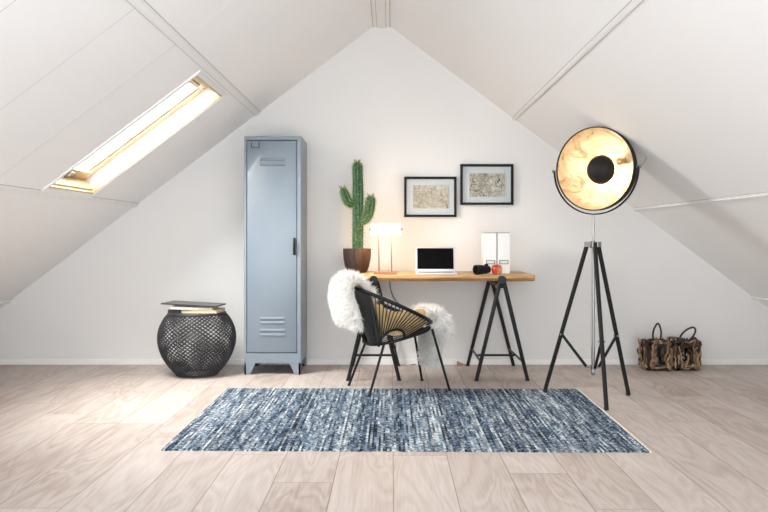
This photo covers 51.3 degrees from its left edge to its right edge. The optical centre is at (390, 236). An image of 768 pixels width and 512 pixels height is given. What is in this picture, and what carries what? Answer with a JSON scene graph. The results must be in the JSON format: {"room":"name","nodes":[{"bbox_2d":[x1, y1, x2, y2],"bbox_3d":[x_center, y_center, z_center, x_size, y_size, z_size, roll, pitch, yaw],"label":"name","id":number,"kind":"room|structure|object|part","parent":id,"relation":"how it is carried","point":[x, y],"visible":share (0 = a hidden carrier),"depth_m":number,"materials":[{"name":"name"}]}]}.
{"room":"home office","nodes":[
{"label":"home office","id":0,"kind":"room"},
{"bbox_2d":[0,27,767,358],"bbox_3d":[-0.050,-0.408,6.575,7.800,2.989,0.150,0,0,0],"label":"wall","id":1,"kind":"structure","parent":0,"point":[382,102],"depth_m":6.50,"materials":[{"name":"paint"}]},
{"bbox_2d":[0,299,11,304],"bbox_3d":[-3.100,0.521,3.749,0.046,0.038,5.499,0,0,0],"label":"trim","id":2,"kind":"structure","parent":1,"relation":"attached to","point":[8,300],"depth_m":6.40,"materials":[{"name":"white wood"}]},
{"bbox_2d":[0,359,767,364],"bbox_3d":[-0.050,1.014,6.493,7.340,0.045,0.014,0,0,0],"label":"baseboard","id":3,"kind":"structure","parent":1,"relation":"attached to","point":[2,361],"depth_m":6.49,"materials":[{"name":"white wood"}]},
{"bbox_2d":[404,177,456,216],"bbox_3d":[0.318,-0.325,6.482,0.424,0.326,0.033,0,0,0],"label":"picture frame","id":4,"kind":"object","parent":1,"relation":"attached to","point":[423,196],"visible":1,"depth_m":6.49,"materials":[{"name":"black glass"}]},
{"bbox_2d":[460,164,513,204],"bbox_3d":[0.776,-0.425,6.482,0.429,0.330,0.033,0,0,0],"label":"picture frame","id":5,"kind":"object","parent":1,"relation":"attached to","point":[480,184],"visible":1,"depth_m":6.49,"materials":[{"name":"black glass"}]},
{"bbox_2d":[751,295,767,300],"bbox_3d":[2.940,0.487,3.749,0.032,0.028,5.499,0,0,0],"label":"trim","id":6,"kind":"structure","parent":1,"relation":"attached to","point":[752,297],"depth_m":6.36,"materials":[{"name":"white wood"}]},
{"bbox_2d":[0,365,767,511],"bbox_3d":[0.000,1.086,3.750,9.200,0.100,5.700,0,0,0],"label":"floor","id":7,"kind":"structure","parent":0,"point":[74,438],"depth_m":3.79,"materials":[{"name":"brown wood"}]},
{"bbox_2d":[157,311,235,377],"bbox_3d":[-1.462,0.798,6.030,0.601,0.475,0.601,0,0,0],"label":"stool","id":8,"kind":"object","parent":7,"relation":"on","point":[177,367],"visible":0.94,"depth_m":5.86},
{"bbox_2d":[168,309,180,312],"bbox_3d":[-1.597,0.549,6.010,0.116,0.022,0.200,0,0,-4],"label":"notebook","id":9,"kind":"object","parent":8,"relation":"on","point":[169,310],"visible":0.62,"depth_m":5.91,"materials":[{"name":"black paper"}]},
{"bbox_2d":[181,307,225,312],"bbox_3d":[-1.401,0.548,5.985,0.266,0.024,0.220,0,0,5],"label":"book","id":10,"kind":"object","parent":8,"relation":"on","point":[216,310],"visible":0.7,"depth_m":5.88,"materials":[{"name":"beige paper"}]},
{"bbox_2d":[170,305,216,309],"bbox_3d":[-1.472,0.525,5.990,0.311,0.024,0.225,0,0,-3],"label":"magazine","id":11,"kind":"object","parent":10,"relation":"on","point":[179,307],"visible":0.75,"depth_m":5.88,"materials":[{"name":"paper"}]},
{"bbox_2d":[161,300,225,306],"bbox_3d":[-1.477,0.501,6.000,0.416,0.027,0.250,0,0,7],"label":"folder","id":12,"kind":"object","parent":11,"relation":"on","point":[182,303],"visible":1,"depth_m":5.95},
{"bbox_2d":[244,136,306,374],"bbox_3d":[-0.893,0.138,6.227,0.426,1.797,0.486,0,0,0],"label":"locker","id":13,"kind":"object","parent":7,"relation":"on","point":[275,167],"visible":1,"depth_m":6.02,"materials":[{"name":"metal"}]},
{"bbox_2d":[161,388,651,452],"bbox_3d":[0.071,1.031,4.653,2.406,0.012,1.638,0,0,0],"label":"rag rug","id":14,"kind":"object","parent":7,"relation":"on","point":[556,420],"visible":0.99,"depth_m":4.46,"materials":[{"name":"fabric"}]},
{"bbox_2d":[347,286,450,396],"bbox_3d":[0.011,0.676,5.445,0.651,0.720,0.634,0,0,-22],"label":"chair","id":15,"kind":"object","parent":14,"relation":"on","point":[371,336],"visible":0.77,"depth_m":5.23,"materials":[{"name":"black metal"}]},
{"bbox_3d":[-0.228,0.865,5.570,0.144,0.337,0.017,0,0,3],"label":"leg","id":16,"kind":"part","parent":15,"relation":"part of","materials":[{"name":"black metal"}]},
{"bbox_3d":[-0.092,0.860,5.194,0.144,0.328,0.017,0,0,-43],"label":"leg","id":17,"kind":"part","parent":15,"relation":"part of","materials":[{"name":"black metal"}]},
{"bbox_2d":[326,268,454,370],"bbox_3d":[-0.017,0.561,5.491,0.882,0.718,0.636,0,0,-22],"label":"sheepskin","id":18,"kind":"object","parent":15,"relation":"on","point":[343,306],"visible":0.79,"depth_m":5.28,"materials":[{"name":"white fur"}]},
{"bbox_3d":[0.037,0.662,5.454,0.449,0.125,0.429,0,0,-21],"label":"seat frame","id":19,"kind":"part","parent":15,"relation":"part of","materials":[{"name":"black metal"}]},
{"bbox_3d":[0.189,0.823,5.722,0.017,0.418,0.119,0,0,41],"label":"leg","id":20,"kind":"part","parent":15,"relation":"part of","materials":[{"name":"black metal"}]},
{"bbox_3d":[0.333,0.818,5.348,0.133,0.410,0.017,0,0,5],"label":"leg","id":21,"kind":"part","parent":15,"relation":"part of","materials":[{"name":"black metal"}]},
{"bbox_2d":[346,271,534,380],"bbox_3d":[0.352,0.656,6.112,1.385,0.760,0.726,0,0,0],"label":"desk","id":22,"kind":"object","parent":7,"relation":"on","point":[500,280],"visible":0.83,"depth_m":5.80,"materials":[{"name":"brown wood"}]},
{"bbox_2d":[343,248,370,272],"bbox_3d":[-0.264,0.182,6.200,0.217,0.186,0.217,0,0,0],"label":"pot","id":23,"kind":"object","parent":22,"relation":"on","point":[356,259],"depth_m":6.12,"materials":[{"name":"brown ceramic"}]},
{"bbox_2d":[338,159,376,272],"bbox_3d":[-0.255,-0.167,6.182,0.258,0.884,0.233,0,0,40],"label":"potted cactus","id":24,"kind":"object","parent":22,"relation":"on","point":[357,257],"visible":1,"depth_m":6.16,"materials":[{"name":"green plant"}]},
{"bbox_3d":[-0.334,-0.302,6.181,0.118,0.150,0.069,0,0,0],"label":"cactus arm","id":25,"kind":"part","parent":24,"relation":"part of"},
{"bbox_3d":[-0.258,-0.232,6.200,0.088,0.699,0.087,0,0,0],"label":"cactus stem","id":26,"kind":"part","parent":24,"relation":"part of","materials":[{"name":"green plant"}]},
{"bbox_3d":[-0.182,-0.207,6.180,0.116,0.222,0.081,0,0,0],"label":"cactus arm","id":27,"kind":"part","parent":24,"relation":"part of"},
{"bbox_3d":[-0.222,0.672,5.766,0.199,0.723,0.032,0,0,0],"label":"leg","id":28,"kind":"part","parent":22,"relation":"part of","materials":[{"name":"black metal"}]},
{"bbox_2d":[369,224,402,273],"bbox_3d":[-0.038,0.088,5.930,0.250,0.375,0.104,0,0,0],"label":"desk lamp","id":29,"kind":"object","parent":22,"relation":"on","point":[376,229],"visible":1,"depth_m":5.89,"materials":[{"name":"white"}]},
{"bbox_3d":[-0.089,0.100,5.930,0.009,0.315,0.009,0,0,0],"label":"post","id":30,"kind":"part","parent":29,"relation":"part of","materials":[{"name":"gold metal"}]},
{"bbox_3d":[-0.038,-0.056,5.930,0.215,0.088,0.104,0,0,0],"label":"lamp shade","id":31,"kind":"part","parent":29,"relation":"part of","materials":[{"name":"white"}]},
{"bbox_3d":[0.004,0.100,5.930,0.009,0.315,0.009,0,0,0],"label":"post","id":32,"kind":"part","parent":29,"relation":"part of","materials":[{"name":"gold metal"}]},
{"bbox_3d":[-0.028,0.672,5.766,0.199,0.723,0.032,0,0,0],"label":"leg","id":33,"kind":"part","parent":22,"relation":"part of","materials":[{"name":"black metal"}]},
{"bbox_3d":[-0.028,0.690,6.430,0.199,0.686,0.032,0,0,0],"label":"leg","id":34,"kind":"part","parent":22,"relation":"part of","materials":[{"name":"black metal"}]},
{"bbox_2d":[388,270,415,364],"bbox_3d":[-0.010,0.656,6.267,0.205,0.777,0.565,0,0,25],"label":"lamp cord","id":35,"kind":"object","parent":22,"relation":"hanging from","point":[388,270],"visible":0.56,"depth_m":6.49,"materials":[{"name":"black plastic"}]},
{"bbox_2d":[415,247,457,274],"bbox_3d":[0.336,0.175,5.967,0.302,0.202,0.264,0,0,0],"label":"laptop","id":36,"kind":"object","parent":22,"relation":"on","point":[428,260],"visible":1,"depth_m":6.06,"materials":[{"name":"silver metal"}]},
{"bbox_3d":[0.703,0.690,6.430,0.199,0.686,0.032,0,0,0],"label":"leg","id":37,"kind":"part","parent":22,"relation":"part of","materials":[{"name":"black metal"}]},
{"bbox_2d":[473,264,490,274],"bbox_3d":[0.669,0.237,5.866,0.120,0.076,0.072,0,0,-30],"label":"lens","id":38,"kind":"object","parent":22,"relation":"on","point":[477,269],"visible":1,"depth_m":5.84,"materials":[{"name":"black plastic"}]},
{"bbox_3d":[0.703,0.672,5.766,0.199,0.723,0.032,0,0,0],"label":"leg","id":39,"kind":"part","parent":22,"relation":"part of","materials":[{"name":"black metal"}]},
{"bbox_2d":[481,233,496,272],"bbox_3d":[0.751,0.121,6.156,0.092,0.309,0.238,0,0,0],"label":"file box","id":40,"kind":"object","parent":22,"relation":"on","point":[488,240],"visible":0.74,"depth_m":6.04,"materials":[{"name":"white cardboard"}]},
{"bbox_2d":[491,263,501,274],"bbox_3d":[0.774,0.234,5.850,0.079,0.084,0.079,0,0,0],"label":"apple","id":41,"kind":"object","parent":22,"relation":"on","point":[496,269],"visible":1,"depth_m":5.82,"materials":[{"name":"red food"}]},
{"bbox_3d":[0.897,0.690,6.430,0.199,0.686,0.032,0,0,0],"label":"leg","id":42,"kind":"part","parent":22,"relation":"part of","materials":[{"name":"black metal"}]},
{"bbox_2d":[497,233,509,272],"bbox_3d":[0.852,0.121,6.156,0.094,0.309,0.238,0,0,0],"label":"file box","id":43,"kind":"object","parent":22,"relation":"on","point":[503,239],"visible":0.8,"depth_m":6.04,"materials":[{"name":"white cardboard"}]},
{"bbox_3d":[0.897,0.672,5.766,0.199,0.723,0.032,0,0,0],"label":"leg","id":44,"kind":"part","parent":22,"relation":"part of","materials":[{"name":"black metal"}]},
{"bbox_2d":[543,126,646,409],"bbox_3d":[1.288,0.168,5.037,0.564,1.739,0.545,0,0,0],"label":"lamp","id":45,"kind":"object","parent":7,"relation":"on","point":[596,169],"visible":1,"depth_m":5.15,"materials":[{"name":"black metal"}]},
{"bbox_3d":[1.139,0.527,5.209,0.322,0.984,0.029,0,0,36],"label":"leg","id":46,"kind":"part","parent":45,"relation":"part of","materials":[{"name":"black metal"}]},
{"bbox_3d":[1.344,-0.433,5.142,0.535,0.535,0.183,0,0,40],"label":"lamp shade","id":47,"kind":"part","parent":45,"relation":"part of","materials":[{"name":"gold metal"}]},
{"bbox_3d":[1.288,0.531,4.920,0.030,0.993,0.312,0,0,0],"label":"leg","id":48,"kind":"part","parent":45,"relation":"part of","materials":[{"name":"black metal"}]},
{"bbox_3d":[1.437,0.531,5.172,0.282,0.992,0.029,0,0,-26],"label":"leg","id":49,"kind":"part","parent":45,"relation":"part of","materials":[{"name":"black metal"}]},
{"bbox_3d":[1.455,-0.479,5.091,0.050,0.050,0.050,0,0,0],"label":"bulb","id":50,"kind":"part","parent":45,"relation":"part of","materials":[{"name":"gold metal"}]},
{"bbox_2d":[637,323,672,370],"bbox_3d":[2.068,0.849,6.270,0.236,0.370,0.242,0,0,0],"label":"basket","id":51,"kind":"object","parent":7,"relation":"on","point":[663,352],"visible":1,"depth_m":6.19,"materials":[{"name":"brown wood"}]},
{"bbox_3d":[2.068,0.926,6.270,0.160,0.211,0.160,0,0,0],"label":"frame","id":52,"kind":"part","parent":51,"relation":"part of","materials":[{"name":"brown wood"}]},
{"bbox_3d":[2.066,0.744,6.213,0.078,0.160,0.014,0,0,0],"label":"rope handle","id":53,"kind":"part","parent":51,"relation":"part of","materials":[{"name":"brown fabric"}]},
{"bbox_2d":[667,326,701,369],"bbox_3d":[2.298,0.863,6.271,0.231,0.339,0.233,0,0,0],"label":"basket","id":54,"kind":"object","parent":7,"relation":"on","point":[680,346],"visible":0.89,"depth_m":6.18,"materials":[{"name":"brown wood"}]},
{"bbox_3d":[2.298,0.926,6.270,0.160,0.211,0.160,0,0,0],"label":"frame","id":55,"kind":"part","parent":54,"relation":"part of","materials":[{"name":"brown wood"}]},
{"bbox_3d":[2.304,0.758,6.213,0.135,0.129,0.014,0,0,0],"label":"rope handle","id":56,"kind":"part","parent":54,"relation":"part of","materials":[{"name":"brown fabric"}]},
{"bbox_2d":[0,0,767,307],"bbox_3d":[-0.053,-0.441,3.800,7.715,2.963,5.600,0,0,0],"label":"ceiling","id":57,"kind":"structure","parent":0,"point":[685,82],"depth_m":4.44,"materials":[{"name":"white paint"}]},
{"bbox_2d":[0,184,138,206],"bbox_3d":[-2.068,-0.259,3.749,0.046,0.038,5.499,0,0,0],"label":"trim","id":58,"kind":"structure","parent":57,"relation":"attached to","point":[3,188],"depth_m":4.98,"materials":[{"name":"white wood"}]},
{"bbox_2d":[0,0,171,176],"bbox_3d":[-1.574,-0.651,3.150,0.948,0.726,3.103,0,0,0],"label":"trim","id":59,"kind":"structure","parent":57,"relation":"attached to","point":[15,0],"depth_m":3.45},
{"bbox_2d":[41,70,226,197],"bbox_3d":[-1.636,-0.696,5.070,1.040,0.856,0.776,0,0,0],"label":"window","id":60,"kind":"structure","parent":57,"relation":"attached to","point":[86,180],"depth_m":5.41,"materials":[{"name":"white paint"}]},
{"bbox_3d":[-2.047,-0.408,5.090,0.072,0.058,0.220,0,0,0],"label":"handle","id":61,"kind":"part","parent":60,"relation":"part of","materials":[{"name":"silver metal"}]},
{"bbox_3d":[-1.664,-0.681,5.070,0.852,0.742,0.700,0,0,0],"label":"sash","id":62,"kind":"part","parent":60,"relation":"part of","materials":[{"name":"brown wood"}]},
{"bbox_2d":[126,0,260,115],"bbox_3d":[-1.083,-1.002,3.749,0.046,0.038,5.499,0,0,0],"label":"trim","id":63,"kind":"structure","parent":57,"relation":"attached to","point":[141,6],"depth_m":4.22,"materials":[{"name":"white wood"}]},
{"bbox_2d":[370,0,389,27],"bbox_3d":[-0.077,-1.755,3.749,0.144,0.116,5.499,0,0,0],"label":"trim","id":64,"kind":"structure","parent":57,"relation":"attached to","point":[380,9],"depth_m":6.08,"materials":[{"name":"white wood"}]},
{"bbox_2d":[512,0,643,120],"bbox_3d":[1.000,-0.958,3.749,0.032,0.028,5.499,0,0,0],"label":"trim","id":65,"kind":"structure","parent":57,"relation":"attached to","point":[632,5],"depth_m":4.07,"materials":[{"name":"white wood"}]},
{"bbox_2d":[634,192,767,210],"bbox_3d":[1.985,-0.224,3.749,0.032,0.028,5.499,0,0,0],"label":"trim","id":66,"kind":"structure","parent":57,"relation":"attached to","point":[761,194],"depth_m":4.98,"materials":[{"name":"white wood"}]}
]}

